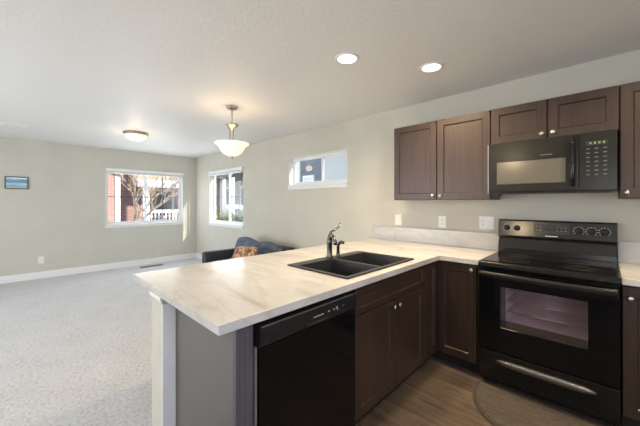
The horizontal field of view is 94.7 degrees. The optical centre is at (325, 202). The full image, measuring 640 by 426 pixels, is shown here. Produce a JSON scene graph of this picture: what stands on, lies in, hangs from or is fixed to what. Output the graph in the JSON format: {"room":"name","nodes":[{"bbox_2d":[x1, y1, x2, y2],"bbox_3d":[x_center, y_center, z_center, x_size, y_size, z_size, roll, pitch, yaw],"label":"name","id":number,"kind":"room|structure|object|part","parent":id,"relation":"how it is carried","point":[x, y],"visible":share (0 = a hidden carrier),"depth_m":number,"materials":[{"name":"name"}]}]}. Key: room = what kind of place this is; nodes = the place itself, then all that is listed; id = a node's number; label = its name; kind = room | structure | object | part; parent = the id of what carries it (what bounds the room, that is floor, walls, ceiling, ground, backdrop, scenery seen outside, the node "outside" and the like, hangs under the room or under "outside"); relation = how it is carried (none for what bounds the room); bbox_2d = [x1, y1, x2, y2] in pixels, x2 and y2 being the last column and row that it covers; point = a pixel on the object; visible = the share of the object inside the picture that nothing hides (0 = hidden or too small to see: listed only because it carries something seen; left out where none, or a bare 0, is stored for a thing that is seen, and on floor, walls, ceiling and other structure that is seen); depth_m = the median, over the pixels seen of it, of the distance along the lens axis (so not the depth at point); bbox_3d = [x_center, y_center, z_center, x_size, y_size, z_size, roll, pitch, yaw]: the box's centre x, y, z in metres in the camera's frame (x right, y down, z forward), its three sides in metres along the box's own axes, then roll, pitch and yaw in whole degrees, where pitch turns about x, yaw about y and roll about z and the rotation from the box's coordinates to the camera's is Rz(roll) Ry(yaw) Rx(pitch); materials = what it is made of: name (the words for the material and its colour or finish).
{"room":"kitchen","nodes":[
{"label":"kitchen","id":0,"kind":"room"},
{"bbox_2d":[0,137,195,276],"bbox_3d":[-5.379,0.131,5.016,0.150,2.440,6.560,0,0,44],"label":"wall","id":1,"kind":"structure","parent":0,"point":[60,216],"depth_m":5.55,"materials":[{"name":"paint"}]},
{"bbox_2d":[5,176,27,188],"bbox_3d":[-5.256,-0.336,5.019,0.023,0.210,0.281,0,0,44],"label":"framed picture","id":2,"kind":"object","parent":1,"relation":"attached to","point":[11,182],"visible":1,"depth_m":5.01,"materials":[{"name":"blue paper"}]},
{"bbox_2d":[38,256,43,263],"bbox_3d":[-5.056,1.023,5.241,0.008,0.122,0.076,0,0,44],"label":"wall outlet","id":3,"kind":"object","parent":1,"relation":"attached to","point":[40,259],"visible":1,"depth_m":5.24,"materials":[{"name":"white plastic"}]},
{"bbox_2d":[0,253,195,283],"bbox_3d":[-5.326,1.290,4.952,0.016,0.122,6.240,0,0,44],"label":"baseboard","id":4,"kind":"structure","parent":1,"relation":"attached to","point":[76,270],"depth_m":5.71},
{"bbox_2d":[105,171,182,227],"bbox_3d":[-3.944,-0.089,6.501,0.175,1.210,1.512,0,0,44],"label":"window","id":5,"kind":"structure","parent":1,"relation":"in","point":[179,220],"depth_m":6.52,"materials":[{"name":"white plastic"}]},
{"bbox_3d":[-4.221,-0.121,6.273,0.022,1.093,0.737,0,0,44],"label":"sash","id":6,"kind":"part","parent":5,"relation":"part of","materials":[{"name":"clear glass"}]},
{"bbox_3d":[-3.933,0.445,6.491,0.084,0.012,1.488,0,0,44],"label":"sill","id":7,"kind":"part","parent":5,"relation":"part of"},
{"bbox_3d":[-3.892,0.462,6.451,0.030,0.022,1.512,0,0,44],"label":"sill","id":8,"kind":"part","parent":5,"relation":"part of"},
{"bbox_2d":[105,168,183,176],"bbox_3d":[-3.887,-0.647,6.452,0.034,0.102,1.504,0,0,44],"label":"window blind","id":9,"kind":"object","parent":5,"relation":"attached to","point":[108,170],"visible":1,"depth_m":6.37,"materials":[{"name":"white plastic"}]},
{"bbox_3d":[-3.890,-0.602,6.450,0.026,0.012,1.488,0,0,44],"label":"rail","id":10,"kind":"part","parent":9,"relation":"part of","materials":[{"name":"white plastic"}]},
{"bbox_3d":[-3.752,-0.121,6.802,0.022,1.093,0.747,0,0,44],"label":"sash","id":11,"kind":"part","parent":5,"relation":"part of","materials":[{"name":"clear glass"}]},
{"bbox_2d":[152,297,167,425],"bbox_3d":[-0.019,0.913,2.486,0.160,0.876,2.542,0,0,44],"label":"wall","id":12,"kind":"structure","parent":0,"point":[156,305],"depth_m":1.56,"materials":[{"name":"paint"}]},
{"bbox_2d":[149,291,161,301],"bbox_3d":[-0.898,0.490,1.561,0.177,0.030,0.010,0,0,44],"label":"trim","id":13,"kind":"structure","parent":12,"relation":"attached to","point":[150,292],"depth_m":1.55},
{"bbox_2d":[162,303,175,425],"bbox_3d":[-0.811,0.937,1.529,0.011,0.828,0.062,0,0,44],"label":"trim","id":14,"kind":"structure","parent":12,"relation":"attached to","point":[168,311],"depth_m":1.52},
{"bbox_2d":[0,258,621,425],"bbox_3d":[-2.052,1.401,1.854,9.330,0.100,6.560,0,0,44],"label":"floor","id":15,"kind":"structure","parent":0,"point":[76,349],"depth_m":2.41,"materials":[{"name":"carpet"}]},
{"bbox_2d":[140,264,162,267],"bbox_3d":[-3.678,1.348,6.248,0.120,0.006,0.430,0,0,44],"label":"floor vent","id":16,"kind":"object","parent":15,"relation":"in","point":[158,264],"visible":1,"depth_m":6.21,"materials":[{"name":"grey metal"}]},
{"bbox_2d":[176,308,252,425],"bbox_3d":[-0.537,0.913,1.364,0.612,0.876,0.076,0,0,44],"label":"end panel","id":17,"kind":"object","parent":15,"relation":"on","point":[214,373],"visible":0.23,"depth_m":1.26,"materials":[{"name":"paint"}]},
{"bbox_2d":[202,237,294,262],"bbox_3d":[-1.185,0.967,4.617,1.400,0.768,0.900,0,0,44],"label":"sofa","id":18,"kind":"object","parent":15,"relation":"on","point":[264,247],"visible":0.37,"depth_m":4.74,"materials":[{"name":"blue fabric"}]},
{"bbox_3d":[-1.650,1.054,5.058,0.119,0.515,0.900,0,0,44],"label":"armrest","id":19,"kind":"part","parent":18,"relation":"part of","materials":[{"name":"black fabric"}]},
{"bbox_2d":[209,258,230,261],"bbox_3d":[-1.446,0.991,4.764,0.570,0.119,0.675,0,0,44],"label":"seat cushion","id":20,"kind":"object","parent":18,"relation":"on","point":[210,259],"depth_m":4.81,"materials":[{"name":"fabric"}]},
{"bbox_2d":[231,246,257,258],"bbox_3d":[-1.176,0.776,4.264,0.554,0.294,0.198,0,0,44],"label":"throw pillow","id":21,"kind":"object","parent":18,"relation":"on","point":[240,251],"visible":0.51,"depth_m":4.19,"materials":[{"name":"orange fabric"}]},
{"bbox_2d":[235,237,257,248],"bbox_3d":[-1.270,0.766,4.891,0.639,0.366,0.272,0,0,44],"label":"cushion","id":22,"kind":"object","parent":18,"relation":"on","point":[242,241],"depth_m":4.82,"materials":[{"name":"blue fabric"}]},
{"bbox_2d":[255,241,282,254],"bbox_3d":[-0.886,0.786,4.526,0.579,0.352,0.272,0,0,44],"label":"cushion","id":23,"kind":"object","parent":18,"relation":"on","point":[264,247],"depth_m":4.42,"materials":[{"name":"blue fabric"}]},
{"bbox_3d":[-0.937,0.871,4.878,1.160,0.359,0.180,0,0,44],"label":"backrest","id":24,"kind":"part","parent":18,"relation":"part of","materials":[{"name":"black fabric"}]},
{"bbox_2d":[253,291,356,425],"bbox_3d":[-0.266,0.915,1.613,0.652,0.872,0.654,0,0,44],"label":"dishwasher","id":25,"kind":"object","parent":15,"relation":"on","point":[304,357],"visible":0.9,"depth_m":1.37,"materials":[{"name":"metal"}]},
{"bbox_3d":[-0.289,0.915,1.188,0.036,0.672,0.008,0,0,44],"label":"trim","id":26,"kind":"part","parent":25,"relation":"part of","materials":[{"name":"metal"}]},
{"bbox_3d":[-0.062,0.538,1.411,0.061,0.090,0.620,0,0,44],"label":"control panel","id":27,"kind":"part","parent":25,"relation":"part of","materials":[{"name":"black plastic"}]},
{"bbox_2d":[351,266,423,423],"bbox_3d":[0.258,0.913,2.184,0.646,0.876,0.885,0,0,44],"label":"base cabinet","id":28,"kind":"object","parent":15,"relation":"on","point":[389,312],"visible":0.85,"depth_m":1.91,"materials":[{"name":"brown wood"}]},
{"bbox_3d":[0.312,0.948,1.827,0.020,0.592,0.435,0,0,44],"label":"door","id":29,"kind":"part","parent":28,"relation":"part of","materials":[{"name":"brown wood"}]},
{"bbox_3d":[0.465,0.571,1.987,0.020,0.148,0.877,0,0,44],"label":"drawer","id":30,"kind":"part","parent":28,"relation":"part of","materials":[{"name":"brown wood"}]},
{"bbox_3d":[0.617,0.948,2.148,0.020,0.592,0.435,0,0,44],"label":"door","id":31,"kind":"part","parent":28,"relation":"part of","materials":[{"name":"brown wood"}]},
{"bbox_2d":[415,260,480,373],"bbox_3d":[0.967,0.913,2.712,0.944,0.876,0.854,0,0,44],"label":"base cabinet","id":32,"kind":"object","parent":15,"relation":"on","point":[451,289],"visible":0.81,"depth_m":2.38,"materials":[{"name":"brown wood"}]},
{"bbox_2d":[133,225,498,335],"bbox_3d":[0.213,0.379,2.250,1.405,0.192,2.562,0,0,44],"label":"countertop","id":33,"kind":"structure","parent":32,"relation":"on","point":[224,296],"depth_m":1.72,"materials":[{"name":"laminate"}]},
{"bbox_2d":[326,223,340,257],"bbox_3d":[0.053,0.294,2.244,0.111,0.265,0.214,0,0,11],"label":"faucet","id":34,"kind":"object","parent":33,"relation":"on","point":[331,236],"visible":1,"depth_m":2.26,"materials":[{"name":"silver metal"}]},
{"bbox_3d":[0.056,0.275,2.211,0.029,0.079,0.165,0,0,-17],"label":"spout","id":35,"kind":"part","parent":34,"relation":"part of","materials":[{"name":"silver metal"}]},
{"bbox_3d":[0.076,0.211,2.303,0.119,0.099,0.024,0,0,-30],"label":"lever","id":36,"kind":"part","parent":34,"relation":"part of","materials":[{"name":"silver metal"}]},
{"bbox_2d":[287,251,413,279],"bbox_3d":[0.209,0.533,2.143,0.537,0.212,0.805,0,0,44],"label":"sink","id":37,"kind":"object","parent":33,"relation":"in","point":[349,265],"visible":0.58,"depth_m":2.17,"materials":[{"name":"black"}]},
{"bbox_3d":[0.091,0.535,1.978,0.421,0.208,0.342,0,0,44],"label":"bowl","id":38,"kind":"part","parent":37,"relation":"part of","materials":[{"name":"black"}]},
{"bbox_2d":[335,240,344,255],"bbox_3d":[0.116,0.362,2.343,0.072,0.129,0.042,0,0,32],"label":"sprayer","id":39,"kind":"object","parent":37,"relation":"on","point":[340,241],"visible":0.99,"depth_m":2.34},
{"bbox_3d":[0.121,0.347,2.344,0.064,0.099,0.031,0,0,29],"label":"handle","id":40,"kind":"part","parent":39,"relation":"part of","materials":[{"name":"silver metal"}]},
{"bbox_3d":[0.356,0.535,2.256,0.421,0.208,0.379,0,0,44],"label":"bowl","id":41,"kind":"part","parent":37,"relation":"part of","materials":[{"name":"black"}]},
{"bbox_3d":[0.853,0.866,2.396,0.020,0.756,0.232,0,0,44],"label":"door","id":42,"kind":"part","parent":32,"relation":"part of","materials":[{"name":"brown wood"}]},
{"bbox_3d":[1.060,0.866,2.375,0.306,0.756,0.020,0,0,44],"label":"door","id":43,"kind":"part","parent":32,"relation":"part of","materials":[{"name":"brown wood"}]},
{"bbox_2d":[473,380,597,425],"bbox_3d":[1.280,1.346,1.804,0.770,0.009,0.460,0,0,44],"label":"kitchen mat","id":44,"kind":"object","parent":15,"relation":"on","point":[498,406],"visible":1,"depth_m":1.89,"materials":[{"name":"beige fabric"}]},
{"bbox_2d":[478,219,620,425],"bbox_3d":[1.626,0.750,2.163,0.757,1.203,0.695,0,0,44],"label":"electric range","id":45,"kind":"object","parent":15,"relation":"on","point":[550,293],"visible":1,"depth_m":2.03,"materials":[{"name":"black metal"}]},
{"bbox_3d":[1.425,1.148,1.942,0.540,0.046,0.028,0,0,44],"label":"handle","id":46,"kind":"part","parent":45,"relation":"part of","materials":[{"name":"metal"}]},
{"bbox_2d":[506,288,587,340],"bbox_3d":[1.643,0.751,2.178,0.530,0.350,0.299,0,0,44],"label":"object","id":47,"kind":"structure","parent":45,"relation":"in","point":[567,317],"depth_m":2.16,"materials":[{"name":"glass"}]},
{"bbox_2d":[478,251,620,285],"bbox_3d":[1.613,0.456,2.149,0.757,0.053,0.562,0,0,44],"label":"cooktop","id":48,"kind":"object","parent":45,"relation":"in","point":[591,271],"depth_m":2.04,"materials":[{"name":"black glass"}]},
{"bbox_2d":[479,268,620,388],"bbox_3d":[1.420,0.786,1.946,0.753,0.586,0.098,0,0,44],"label":"oven","id":49,"kind":"object","parent":45,"relation":"in","point":[598,363],"depth_m":1.88,"materials":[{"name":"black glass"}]},
{"bbox_3d":[1.442,1.187,1.969,0.753,0.199,0.034,0,0,44],"label":"drawer","id":50,"kind":"part","parent":45,"relation":"part of","materials":[{"name":"black metal"}]},
{"bbox_3d":[1.931,0.218,2.243,0.046,0.046,0.017,0,0,44],"label":"knob","id":51,"kind":"part","parent":45,"relation":"part of","materials":[{"name":"black plastic"}]},
{"bbox_3d":[1.984,0.218,2.193,0.046,0.046,0.017,0,0,44],"label":"knob","id":52,"kind":"part","parent":45,"relation":"part of","materials":[{"name":"black plastic"}]},
{"bbox_3d":[2.036,0.218,2.143,0.046,0.046,0.017,0,0,44],"label":"knob","id":53,"kind":"part","parent":45,"relation":"part of","materials":[{"name":"black plastic"}]},
{"bbox_2d":[620,283,639,425],"bbox_3d":[2.263,0.913,1.624,0.897,0.876,0.646,0,0,44],"label":"base cabinet","id":54,"kind":"object","parent":15,"relation":"on","point":[630,295],"visible":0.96,"depth_m":1.70,"materials":[{"name":"brown wood"}]},
{"bbox_2d":[618,241,639,286],"bbox_3d":[2.266,0.379,1.622,0.910,0.192,0.645,0,0,44],"label":"countertop","id":55,"kind":"structure","parent":54,"relation":"on","point":[628,252],"depth_m":2.08,"materials":[{"name":"stone"}]},
{"bbox_3d":[1.750,0.552,1.686,0.033,0.033,0.028,0,0,44],"label":"knob","id":56,"kind":"part","parent":54,"relation":"part of","materials":[{"name":"silver metal"}]},
{"bbox_2d":[0,0,639,157],"bbox_3d":[-2.052,-1.149,1.854,9.330,0.120,6.560,0,0,44],"label":"ceiling","id":57,"kind":"structure","parent":0,"point":[88,73],"depth_m":2.18,"materials":[{"name":"white paint"}]},
{"bbox_2d":[0,122,29,127],"bbox_3d":[-4.367,-1.085,4.130,0.160,0.008,0.310,0,0,44],"label":"ceiling vent","id":58,"kind":"object","parent":57,"relation":"in","point":[1,123],"visible":1,"depth_m":4.13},
{"bbox_2d":[123,130,148,141],"bbox_3d":[-2.961,-1.020,4.612,0.340,0.138,0.340,0,0,44],"label":"flush light","id":59,"kind":"object","parent":57,"relation":"attached to","point":[136,136],"visible":1,"depth_m":4.51,"materials":[{"name":"glass"}]},
{"bbox_2d":[214,105,248,158],"bbox_3d":[-1.061,-0.790,3.357,0.380,0.598,0.380,0,0,44],"label":"pendant lamp","id":60,"kind":"object","parent":57,"relation":"hanging from","point":[229,147],"visible":1,"depth_m":3.28,"materials":[{"name":"glass"}]},
{"bbox_3d":[-1.061,-0.602,3.357,0.380,0.149,0.380,0,0,44],"label":"lamp shade","id":61,"kind":"part","parent":60,"relation":"part of","materials":[{"name":"white glass"}]},
{"bbox_2d":[335,52,359,64],"bbox_3d":[0.166,-1.085,2.227,0.188,0.008,0.188,0,0,44],"label":"recessed light","id":62,"kind":"object","parent":57,"relation":"in","point":[346,58],"visible":1,"depth_m":2.21,"materials":[{"name":"beige glass"}]},
{"bbox_2d":[419,62,443,72],"bbox_3d":[0.855,-1.085,2.372,0.188,0.008,0.188,0,0,44],"label":"recessed light","id":63,"kind":"object","parent":57,"relation":"in","point":[430,67],"visible":1,"depth_m":2.36,"materials":[{"name":"beige glass"}]},
{"bbox_2d":[196,50,639,253],"bbox_3d":[0.210,0.131,4.126,9.180,2.440,0.150,0,0,44],"label":"wall","id":64,"kind":"structure","parent":0,"point":[276,214],"depth_m":3.62,"materials":[{"name":"paint"}]},
{"bbox_2d":[196,253,201,258],"bbox_3d":[-1.291,1.290,5.438,5.164,0.122,0.016,0,0,44],"label":"baseboard","id":65,"kind":"structure","parent":64,"relation":"attached to","point":[199,256],"depth_m":7.10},
{"bbox_2d":[208,174,242,228],"bbox_3d":[-2.078,-0.089,6.276,1.452,1.210,0.175,0,0,44],"label":"window","id":66,"kind":"structure","parent":64,"relation":"in","point":[213,221],"depth_m":6.63,"materials":[{"name":"white plastic"}]},
{"bbox_3d":[-2.293,-0.121,6.540,0.712,1.093,0.022,0,0,44],"label":"sash","id":67,"kind":"part","parent":66,"relation":"part of","materials":[{"name":"white plastic"}]},
{"bbox_3d":[-2.128,0.462,6.223,1.452,0.022,0.030,0,0,44],"label":"sill","id":68,"kind":"part","parent":66,"relation":"part of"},
{"bbox_3d":[-2.088,0.445,6.266,1.428,0.012,0.084,0,0,44],"label":"sill","id":69,"kind":"part","parent":66,"relation":"part of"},
{"bbox_3d":[-1.787,-0.121,6.092,0.712,1.093,0.022,0,0,44],"label":"sash","id":70,"kind":"part","parent":66,"relation":"part of","materials":[{"name":"clear glass"}]},
{"bbox_2d":[208,167,242,175],"bbox_3d":[-2.127,-0.647,6.219,1.444,0.102,0.034,0,0,44],"label":"window blind","id":71,"kind":"object","parent":64,"relation":"attached to","point":[237,169],"visible":1,"depth_m":6.13,"materials":[{"name":"white plastic"}]},
{"bbox_2d":[287,149,346,189],"bbox_3d":[-0.106,-0.464,4.402,1.232,0.510,0.175,0,0,44],"label":"window","id":72,"kind":"structure","parent":64,"relation":"in","point":[333,163],"depth_m":4.35,"materials":[{"name":"white plastic"}]},
{"bbox_3d":[-0.264,-0.496,4.612,0.652,0.393,0.022,0,0,44],"label":"sash","id":73,"kind":"part","parent":72,"relation":"part of","materials":[{"name":"white plastic"}]},
{"bbox_3d":[-0.157,-0.263,4.350,1.232,0.022,0.030,0,0,44],"label":"sill","id":74,"kind":"part","parent":72,"relation":"part of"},
{"bbox_3d":[-0.117,-0.280,4.392,1.208,0.012,0.084,0,0,44],"label":"sill","id":75,"kind":"part","parent":72,"relation":"part of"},
{"bbox_3d":[0.163,-0.496,4.239,0.552,0.393,0.022,0,0,44],"label":"sash","id":76,"kind":"part","parent":72,"relation":"part of","materials":[{"name":"white plastic"}]},
{"bbox_2d":[395,214,400,224],"bbox_3d":[0.846,0.198,3.411,0.078,0.122,0.009,0,0,44],"label":"light switch","id":77,"kind":"object","parent":64,"relation":"attached to","point":[397,216],"visible":1,"depth_m":3.41,"materials":[{"name":"white plastic"}]},
{"bbox_2d":[372,225,498,249],"bbox_3d":[1.091,0.360,3.170,1.400,0.154,0.020,0,0,44],"label":"backsplash","id":78,"kind":"structure","parent":64,"relation":"attached to","point":[482,240],"depth_m":3.06,"materials":[{"name":"stone"}]},
{"bbox_2d":[438,216,445,227],"bbox_3d":[1.216,0.201,3.060,0.080,0.122,0.008,0,0,44],"label":"wall outlet","id":79,"kind":"object","parent":64,"relation":"attached to","point":[441,219],"visible":1,"depth_m":3.06,"materials":[{"name":"white plastic"}]},
{"bbox_2d":[394,110,499,199],"bbox_3d":[1.153,-0.401,2.882,0.911,0.752,0.353,0,0,44],"label":"upper cabinet","id":80,"kind":"object","parent":64,"relation":"attached to","point":[444,159],"visible":0.98,"depth_m":2.73,"materials":[{"name":"brown wood"}]},
{"bbox_3d":[0.892,-0.401,2.938,0.449,0.744,0.020,0,0,44],"label":"door","id":81,"kind":"part","parent":80,"relation":"part of","materials":[{"name":"brown wood"}]},
{"bbox_3d":[1.223,-0.401,2.624,0.449,0.744,0.020,0,0,44],"label":"door","id":82,"kind":"part","parent":80,"relation":"part of","materials":[{"name":"brown wood"}]},
{"bbox_2d":[479,216,493,229],"bbox_3d":[1.519,0.191,2.771,0.128,0.122,0.009,0,0,44],"label":"wall outlet","id":83,"kind":"object","parent":64,"relation":"attached to","point":[485,222],"visible":1,"depth_m":2.77,"materials":[{"name":"white plastic"}]},
{"bbox_2d":[491,85,618,143],"bbox_3d":[1.760,-0.627,2.304,0.761,0.299,0.353,0,0,44],"label":"upper cabinet","id":84,"kind":"object","parent":64,"relation":"attached to","point":[596,110],"visible":0.97,"depth_m":2.15,"materials":[{"name":"brown wood"}]},
{"bbox_3d":[1.527,-0.627,2.335,0.374,0.291,0.020,0,0,44],"label":"door","id":85,"kind":"part","parent":84,"relation":"part of","materials":[{"name":"brown wood"}]},
{"bbox_2d":[488,129,616,195],"bbox_3d":[1.720,-0.265,2.270,0.750,0.421,0.456,0,0,44],"label":"microwave oven","id":86,"kind":"object","parent":84,"relation":"attached to","point":[583,162],"visible":1,"depth_m":2.10,"materials":[{"name":"black plastic"}]},
{"bbox_3d":[1.542,-0.277,2.218,0.557,0.389,0.030,0,0,44],"label":"door","id":87,"kind":"part","parent":86,"relation":"part of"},
{"bbox_3d":[1.696,-0.284,2.017,0.030,0.343,0.056,0,0,44],"label":"handle","id":88,"kind":"part","parent":86,"relation":"part of","materials":[{"name":"black plastic"}]},
{"bbox_3d":[1.813,-0.277,1.960,0.188,0.389,0.030,0,0,44],"label":"control panel","id":89,"kind":"part","parent":86,"relation":"part of","materials":[{"name":"black plastic"}]},
{"bbox_3d":[1.803,-0.627,2.072,0.374,0.291,0.020,0,0,44],"label":"door","id":90,"kind":"part","parent":84,"relation":"part of","materials":[{"name":"brown wood"}]},
{"bbox_2d":[618,81,639,198],"bbox_3d":[2.349,-0.401,1.745,0.858,0.752,0.353,0,0,44],"label":"upper cabinet","id":91,"kind":"object","parent":64,"relation":"attached to","point":[629,93],"visible":1,"depth_m":1.90,"materials":[{"name":"brown wood"}]},
{"bbox_3d":[1.950,-0.065,1.900,0.033,0.033,0.028,0,0,44],"label":"knob","id":92,"kind":"part","parent":91,"relation":"part of","materials":[{"name":"silver metal"}]},
{"bbox_2d":[618,241,639,263],"bbox_3d":[2.481,0.360,1.848,0.910,0.154,0.020,0,0,44],"label":"backsplash","id":93,"kind":"structure","parent":64,"relation":"attached to","point":[628,252],"depth_m":2.11,"materials":[{"name":"stone"}]},
{"label":"outside","id":94,"kind":"structure","parent":0,"visible":0},
{"bbox_3d":[-3.804,1.911,10.513,60.000,0.120,70.000,0,0,44],"label":"ground","id":95,"kind":"structure","parent":94,"visible":0},
{"bbox_2d":[108,173,122,221],"bbox_3d":[-13.365,-0.699,13.082,5.000,5.100,6.350,0,0,44],"label":"gabled house","id":96,"kind":"structure","parent":95,"relation":"on","point":[113,182],"depth_m":13.69,"materials":[{"name":"red brick"}]},
{"bbox_2d":[109,173,177,220],"bbox_3d":[-5.923,-0.020,10.064,2.684,3.771,2.716,0,0,-36],"label":"bare tree","id":97,"kind":"object","parent":95,"relation":"on","point":[135,200],"visible":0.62,"depth_m":9.89,"materials":[{"name":"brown plant"}]},
{"bbox_2d":[120,174,177,220],"bbox_3d":[-10.905,-1.199,18.573,8.600,6.100,4.100,0,0,44],"label":"brick house","id":98,"kind":"structure","parent":95,"relation":"on","point":[170,208],"depth_m":16.17,"materials":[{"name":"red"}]},
{"bbox_3d":[-8.986,0.541,14.750,0.250,2.620,0.280,0,0,44],"label":"porch post","id":99,"kind":"part","parent":98,"relation":"part of","materials":[{"name":"white wood"}]},
{"bbox_3d":[-9.726,0.051,17.315,0.038,1.398,1.298,0,0,44],"label":"pane","id":100,"kind":"part","parent":98,"relation":"part of","materials":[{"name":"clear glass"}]},
{"bbox_3d":[-7.929,0.861,15.855,0.100,0.980,2.740,0,0,44],"label":"railing","id":101,"kind":"part","parent":98,"relation":"part of","materials":[{"name":"white wood"}]},
{"bbox_2d":[216,207,228,219],"bbox_3d":[-4.465,1.031,12.313,1.133,1.693,1.114,0,0,44],"label":"shrub","id":102,"kind":"object","parent":95,"relation":"on","point":[217,207],"visible":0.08,"depth_m":12.35,"materials":[{"name":"green plant"}]},
{"bbox_2d":[216,208,237,220],"bbox_3d":[-3.807,1.073,11.207,1.142,1.698,1.150,0,0,44],"label":"shrub","id":103,"kind":"object","parent":95,"relation":"on","point":[222,215],"visible":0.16,"depth_m":11.22,"materials":[{"name":"green plant"}]},
{"bbox_2d":[216,172,242,221],"bbox_3d":[-3.422,-0.699,16.359,4.700,5.100,5.800,0,0,44],"label":"house","id":104,"kind":"structure","parent":95,"relation":"on","point":[222,181],"depth_m":15.15,"materials":[{"name":"white wood"}]},
{"bbox_3d":[-4.904,0.341,14.291,0.120,3.020,0.120,0,0,44],"label":"porch post","id":105,"kind":"part","parent":104,"relation":"part of","materials":[{"name":"white wood"}]},
{"bbox_3d":[-5.274,-0.199,16.297,0.698,1.098,0.038,0,0,44],"label":"pane","id":106,"kind":"part","parent":104,"relation":"part of","materials":[{"name":"clear glass"}]},
{"bbox_3d":[-4.288,0.341,13.705,0.120,3.020,0.120,0,0,44],"label":"porch post","id":107,"kind":"part","parent":104,"relation":"part of","materials":[{"name":"white wood"}]},
{"bbox_3d":[-4.147,0.191,13.585,1.930,0.200,0.060,0,0,44],"label":"railing","id":108,"kind":"part","parent":104,"relation":"part of","materials":[{"name":"white wood"}]},
{"bbox_3d":[-4.114,-0.199,15.194,0.698,1.098,0.038,0,0,44],"label":"pane","id":109,"kind":"part","parent":104,"relation":"part of","materials":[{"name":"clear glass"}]},
{"bbox_2d":[223,214,242,221],"bbox_3d":[-3.130,1.123,10.191,0.994,1.571,1.010,0,0,44],"label":"shrub","id":110,"kind":"object","parent":95,"relation":"on","point":[238,217],"visible":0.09,"depth_m":10.14,"materials":[{"name":"green plant"}]},
{"bbox_2d":[297,158,320,181],"bbox_3d":[3.130,-0.599,6.958,8.650,4.900,3.400,0,0,44],"label":"house","id":111,"kind":"structure","parent":95,"relation":"on","point":[308,170],"depth_m":8.57,"materials":[{"name":"blue"}]}
]}

